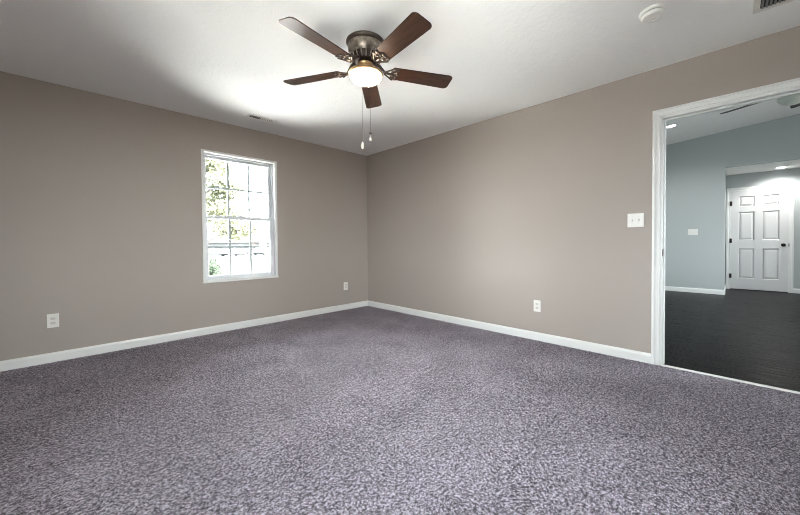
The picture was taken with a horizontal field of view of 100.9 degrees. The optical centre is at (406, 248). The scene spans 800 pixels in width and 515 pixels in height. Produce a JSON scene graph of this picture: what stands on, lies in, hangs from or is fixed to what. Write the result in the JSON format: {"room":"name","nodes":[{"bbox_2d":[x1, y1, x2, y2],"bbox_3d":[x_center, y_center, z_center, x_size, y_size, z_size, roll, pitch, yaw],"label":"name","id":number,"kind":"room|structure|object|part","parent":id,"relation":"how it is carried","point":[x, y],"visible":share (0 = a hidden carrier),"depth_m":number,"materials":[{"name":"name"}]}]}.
{"room":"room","nodes":[
{"label":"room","id":0,"kind":"room"},
{"bbox_2d":[0,71,367,360],"bbox_3d":[-2.217,-0.246,3.900,0.150,2.440,4.570,1,1,45],"label":"wall","id":1,"kind":"structure","parent":0,"point":[101,195],"depth_m":3.27,"materials":[{"name":"beige paint"}]},
{"bbox_2d":[47,313,58,327],"bbox_3d":[-3.104,0.635,2.895,0.009,0.120,0.073,1,1,45],"label":"wall outlet","id":2,"kind":"object","parent":1,"relation":"attached to","point":[52,319],"visible":1,"depth_m":2.89,"materials":[{"name":"white plastic"}]},
{"bbox_2d":[0,300,367,371],"bbox_3d":[-2.140,0.932,3.874,0.014,0.083,4.300,1,1,45],"label":"baseboard","id":3,"kind":"structure","parent":1,"relation":"attached to","point":[5,365],"depth_m":3.40,"materials":[{"name":"white paint"}]},
{"bbox_2d":[201,149,278,283],"bbox_3d":[-2.045,-0.368,4.055,0.176,1.509,0.872,1,1,45],"label":"window","id":4,"kind":"structure","parent":1,"relation":"in","point":[271,166],"depth_m":4.09,"materials":[{"name":"white paint"}]},
{"bbox_3d":[-2.085,-0.713,4.088,0.032,0.732,0.780,1,1,45],"label":"sash","id":5,"kind":"part","parent":4,"relation":"part of","materials":[{"name":"white plastic"}]},
{"bbox_2d":[206,161,267,216],"bbox_3d":[-2.085,-0.718,4.088,0.009,0.670,0.720,1,1,45],"label":"grille","id":6,"kind":"object","parent":4,"relation":"attached to","point":[227,162],"depth_m":4.16,"materials":[{"name":"white plastic"}]},
{"bbox_3d":[-2.053,-0.021,4.073,0.032,0.734,0.780,1,1,45],"label":"sash","id":7,"kind":"part","parent":4,"relation":"part of","materials":[{"name":"white plastic"}]},
{"bbox_2d":[208,220,269,273],"bbox_3d":[-2.053,-0.018,4.073,0.009,0.660,0.720,1,1,45],"label":"grille","id":8,"kind":"object","parent":4,"relation":"attached to","point":[229,221],"depth_m":4.15,"materials":[{"name":"white plastic"}]},
{"bbox_3d":[-1.987,0.380,4.015,0.026,0.014,0.872,1,1,45],"label":"sill","id":9,"kind":"part","parent":4,"relation":"part of","materials":[{"name":"white paint"}]},
{"bbox_2d":[344,282,347,289],"bbox_3d":[-0.943,0.582,5.090,0.009,0.120,0.073,1,1,45],"label":"wall outlet","id":10,"kind":"object","parent":1,"relation":"attached to","point":[345,283],"visible":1,"depth_m":5.09,"materials":[{"name":"white plastic"}]},
{"bbox_2d":[0,289,799,514],"bbox_3d":[2.915,0.999,3.354,8.250,0.100,10.950,1,1,45],"label":"floor","id":11,"kind":"structure","parent":0,"point":[365,410],"depth_m":1.88,"materials":[{"name":"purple carpet"}]},
{"bbox_2d":[661,364,799,393],"bbox_3d":[2.386,0.965,2.442,0.799,0.011,0.034,1,1,45],"label":"threshold strip","id":12,"kind":"object","parent":11,"relation":"on","point":[683,369],"visible":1,"depth_m":2.42,"materials":[{"name":"white metal"}]},
{"bbox_2d":[0,0,799,155],"bbox_3d":[-0.340,-1.495,1.980,5.500,0.100,4.510,1,1,45],"label":"ceiling","id":13,"kind":"structure","parent":0,"point":[224,61],"depth_m":2.43,"materials":[{"name":"white paint"}]},
{"bbox_2d":[246,114,276,123],"bbox_3d":[-1.642,-1.462,3.729,0.120,0.011,0.300,1,1,45],"label":"ceiling vent","id":14,"kind":"object","parent":13,"relation":"in","point":[256,117],"visible":1,"depth_m":3.73,"materials":[{"name":"white plastic"}]},
{"bbox_2d":[279,12,451,148],"bbox_3d":[-0.289,-1.059,2.295,1.252,0.785,1.251,1,1,45],"label":"ceiling fan","id":15,"kind":"object","parent":13,"relation":"hanging from","point":[366,49],"visible":1,"depth_m":2.22,"materials":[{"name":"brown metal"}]},
{"bbox_3d":[-0.689,-1.261,2.452,0.467,0.007,0.142,0,13,18],"label":"blade","id":16,"kind":"part","parent":15,"relation":"part of","materials":[{"name":"brown wood"}]},
{"bbox_3d":[-0.534,-1.254,1.985,0.142,0.007,0.467,15,10,34],"label":"blade","id":17,"kind":"part","parent":15,"relation":"part of","materials":[{"name":"brown wood"}]},
{"bbox_3d":[-0.290,-1.190,2.326,0.224,0.065,0.224,1,1,45],"label":"lamp shade","id":18,"kind":"part","parent":15,"relation":"part of","materials":[{"name":"beige glass"}]},
{"bbox_3d":[-0.293,-1.269,2.744,0.142,0.007,0.467,-12,1,0],"label":"blade","id":19,"kind":"part","parent":15,"relation":"part of","materials":[{"name":"brown wood"}]},
{"bbox_3d":[-0.042,-1.258,1.988,0.142,0.007,0.467,14,-7,-36],"label":"blade","id":20,"kind":"part","parent":15,"relation":"part of","materials":[{"name":"brown wood"}]},
{"bbox_3d":[0.107,-1.267,2.457,0.467,0.007,0.142,-1,-11,-18],"label":"blade","id":21,"kind":"part","parent":15,"relation":"part of","materials":[{"name":"brown wood"}]},
{"bbox_2d":[639,3,666,22],"bbox_3d":[1.511,-1.435,2.030,0.136,0.048,0.136,1,1,45],"label":"smoke detector","id":22,"kind":"object","parent":13,"relation":"attached to","point":[652,13],"visible":1,"depth_m":2.00,"materials":[{"name":"white plastic"}]},
{"bbox_2d":[753,0,794,13],"bbox_3d":[2.191,-1.450,1.624,0.660,0.011,0.560,1,1,45],"label":"ceiling vent","id":23,"kind":"object","parent":13,"relation":"in","point":[759,5],"visible":1,"depth_m":1.97,"materials":[{"name":"white plastic"}]},
{"bbox_2d":[367,26,799,352],"bbox_3d":[1.229,-0.264,3.587,5.200,2.440,0.060,1,1,45],"label":"wall","id":24,"kind":"structure","parent":0,"point":[483,221],"depth_m":3.36,"materials":[{"name":"beige paint"}]},
{"bbox_2d":[368,301,650,363],"bbox_3d":[0.706,0.910,4.079,3.755,0.083,0.014,1,1,45],"label":"baseboard","id":25,"kind":"structure","parent":24,"relation":"attached to","point":[634,355],"depth_m":3.47,"materials":[{"name":"white paint"}]},
{"bbox_2d":[534,300,540,311],"bbox_3d":[1.355,0.600,3.436,0.073,0.120,0.009,1,1,45],"label":"wall outlet","id":26,"kind":"object","parent":24,"relation":"attached to","point":[537,303],"visible":1,"depth_m":3.43,"materials":[{"name":"white plastic"}]},
{"bbox_2d":[627,213,643,226],"bbox_3d":[1.952,-0.240,2.819,0.118,0.117,0.021,1,1,45],"label":"light switch","id":27,"kind":"object","parent":24,"relation":"attached to","point":[636,219],"visible":1,"depth_m":2.82,"materials":[{"name":"white plastic"}]},
{"bbox_2d":[651,78,799,364],"bbox_3d":[2.414,-0.080,2.459,0.937,2.097,0.140,1,1,45],"label":"door frame","id":28,"kind":"structure","parent":24,"relation":"attached to","point":[656,138],"depth_m":2.70,"materials":[{"name":"white paint"}]},
{"bbox_2d":[724,169,725,286],"bbox_3d":[6.401,-0.336,6.711,0.100,2.405,1.030,1,1,45],"label":"wall","id":29,"kind":"structure","parent":0,"point":[725,169],"depth_m":6.59,"materials":[{"name":"grey paint"}]},
{"bbox_2d":[665,114,799,289],"bbox_3d":[6.817,-0.915,5.481,5.500,3.600,0.120,1,1,45],"label":"wall","id":30,"kind":"structure","parent":0,"point":[695,168],"depth_m":6.40,"materials":[{"name":"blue paint"}]},
{"bbox_2d":[688,229,697,234],"bbox_3d":[5.660,-0.323,6.535,0.150,0.117,0.021,1,1,45],"label":"light switch","id":31,"kind":"object","parent":30,"relation":"attached to","point":[690,231],"visible":1,"depth_m":6.53,"materials":[{"name":"white plastic"}]},
{"bbox_2d":[665,286,723,294],"bbox_3d":[5.444,0.829,6.781,1.545,0.090,0.014,1,1,45],"label":"baseboard","id":32,"kind":"structure","parent":30,"relation":"attached to","point":[668,288],"depth_m":6.52,"materials":[{"name":"white paint"}]},
{"bbox_2d":[666,99,799,144],"bbox_3d":[5.002,-2.285,3.550,5.400,0.550,5.130,1,1,45],"label":"ceiling","id":33,"kind":"structure","parent":0,"point":[693,127],"depth_m":5.63,"materials":[{"name":"white paint"}]},
{"bbox_2d":[666,124,676,127],"bbox_3d":[4.581,-2.119,5.725,0.169,0.021,0.168,-1,1,-40],"label":"recessed light","id":34,"kind":"object","parent":33,"relation":"in","point":[671,125],"visible":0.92,"depth_m":5.71,"materials":[{"name":"white paint"}]},
{"bbox_2d":[720,94,799,113],"bbox_3d":[4.533,-1.941,3.839,1.304,0.534,1.304,1,1,45],"label":"ceiling fan","id":35,"kind":"object","parent":33,"relation":"hanging from","point":[792,101],"visible":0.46,"depth_m":3.85,"materials":[{"name":"silver metal"}]},
{"bbox_3d":[4.363,-1.827,4.244,0.140,0.007,0.510,-13,5,-18],"label":"blade","id":36,"kind":"part","parent":35,"relation":"part of","materials":[{"name":"black"}]},
{"bbox_3d":[4.498,-1.721,3.843,0.256,0.095,0.256,1,1,45],"label":"lamp shade","id":37,"kind":"part","parent":35,"relation":"part of","materials":[{"name":"white glass"}]},
{"bbox_2d":[725,168,799,288],"bbox_3d":[7.708,-0.384,6.217,2.655,2.500,0.100,1,1,45],"label":"wall","id":38,"kind":"structure","parent":0,"point":[785,176],"depth_m":6.47,"materials":[{"name":"grey paint"}]},
{"bbox_2d":[726,183,794,292],"bbox_3d":[7.115,-0.199,6.679,0.946,2.126,0.080,1,1,45],"label":"door","id":39,"kind":"structure","parent":38,"relation":"in","point":[777,265],"depth_m":6.68,"materials":[{"name":"white paint"}]},
{"bbox_2d":[793,288,799,293],"bbox_3d":[8.014,0.828,5.864,1.505,0.090,0.014,1,1,45],"label":"baseboard","id":40,"kind":"structure","parent":38,"relation":"attached to","point":[794,290],"depth_m":6.36,"materials":[{"name":"white paint"}]},
{"bbox_2d":[725,159,799,175],"bbox_3d":[7.303,-1.576,5.793,2.655,0.095,1.030,1,1,45],"label":"ceiling","id":41,"kind":"structure","parent":0,"point":[791,164],"depth_m":6.26,"materials":[{"name":"white paint"}]},
{"label":"outside","id":42,"kind":"structure","parent":0,"visible":0},
{"bbox_2d":[210,254,269,274],"bbox_3d":[-11.490,1.500,37.160,180.000,0.300,150.000,1,1,45],"label":"ground","id":43,"kind":"structure","parent":42,"point":[239,265],"depth_m":30.61,"materials":[{"name":"white"}]},
{"bbox_2d":[209,258,222,275],"bbox_3d":[-9.388,1.087,15.769,1.172,1.316,1.130,1,1,45],"label":"shrub","id":44,"kind":"object","parent":43,"relation":"on","point":[212,265],"visible":0.5,"depth_m":15.70,"materials":[{"name":"green plant"}]},
{"bbox_2d":[205,158,260,275],"bbox_3d":[-7.233,-1.365,11.838,3.212,6.468,4.192,1,1,45],"label":"tree","id":45,"kind":"object","parent":43,"relation":"on","point":[217,206],"visible":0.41,"depth_m":11.96,"materials":[{"name":"green plant"}]},
{"bbox_2d":[208,234,268,255],"bbox_3d":[-30.429,-0.689,60.663,7.000,3.700,14.400,1,1,45],"label":"house","id":46,"kind":"structure","parent":43,"relation":"on","point":[262,240],"depth_m":57.40,"materials":[{"name":"grey"}]},
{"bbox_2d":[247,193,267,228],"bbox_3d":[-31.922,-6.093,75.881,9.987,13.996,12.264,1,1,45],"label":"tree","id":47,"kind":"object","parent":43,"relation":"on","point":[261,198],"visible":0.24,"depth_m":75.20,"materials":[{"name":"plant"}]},
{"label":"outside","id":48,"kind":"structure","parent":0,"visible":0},
{"bbox_2d":[209,254,268,257],"bbox_3d":[-26.101,1.209,51.537,6.000,0.070,150.000,1,1,45],"label":"street","id":49,"kind":"structure","parent":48,"point":[266,254],"depth_m":49.61,"materials":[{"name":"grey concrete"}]},
{"bbox_2d":[218,248,247,255],"bbox_3d":[-26.592,0.511,50.753,1.800,1.399,4.210,0,1,16],"label":"car","id":50,"kind":"object","parent":49,"relation":"on","point":[225,251],"visible":0.89,"depth_m":49.71,"materials":[{"name":"grey paint"}]},
{"bbox_2d":[253,247,268,254],"bbox_3d":[-23.872,0.414,55.229,1.800,1.399,4.210,0,1,4],"label":"car","id":51,"kind":"object","parent":49,"relation":"on","point":[264,250],"visible":0.72,"depth_m":53.64,"materials":[{"name":"grey paint"}]}
]}

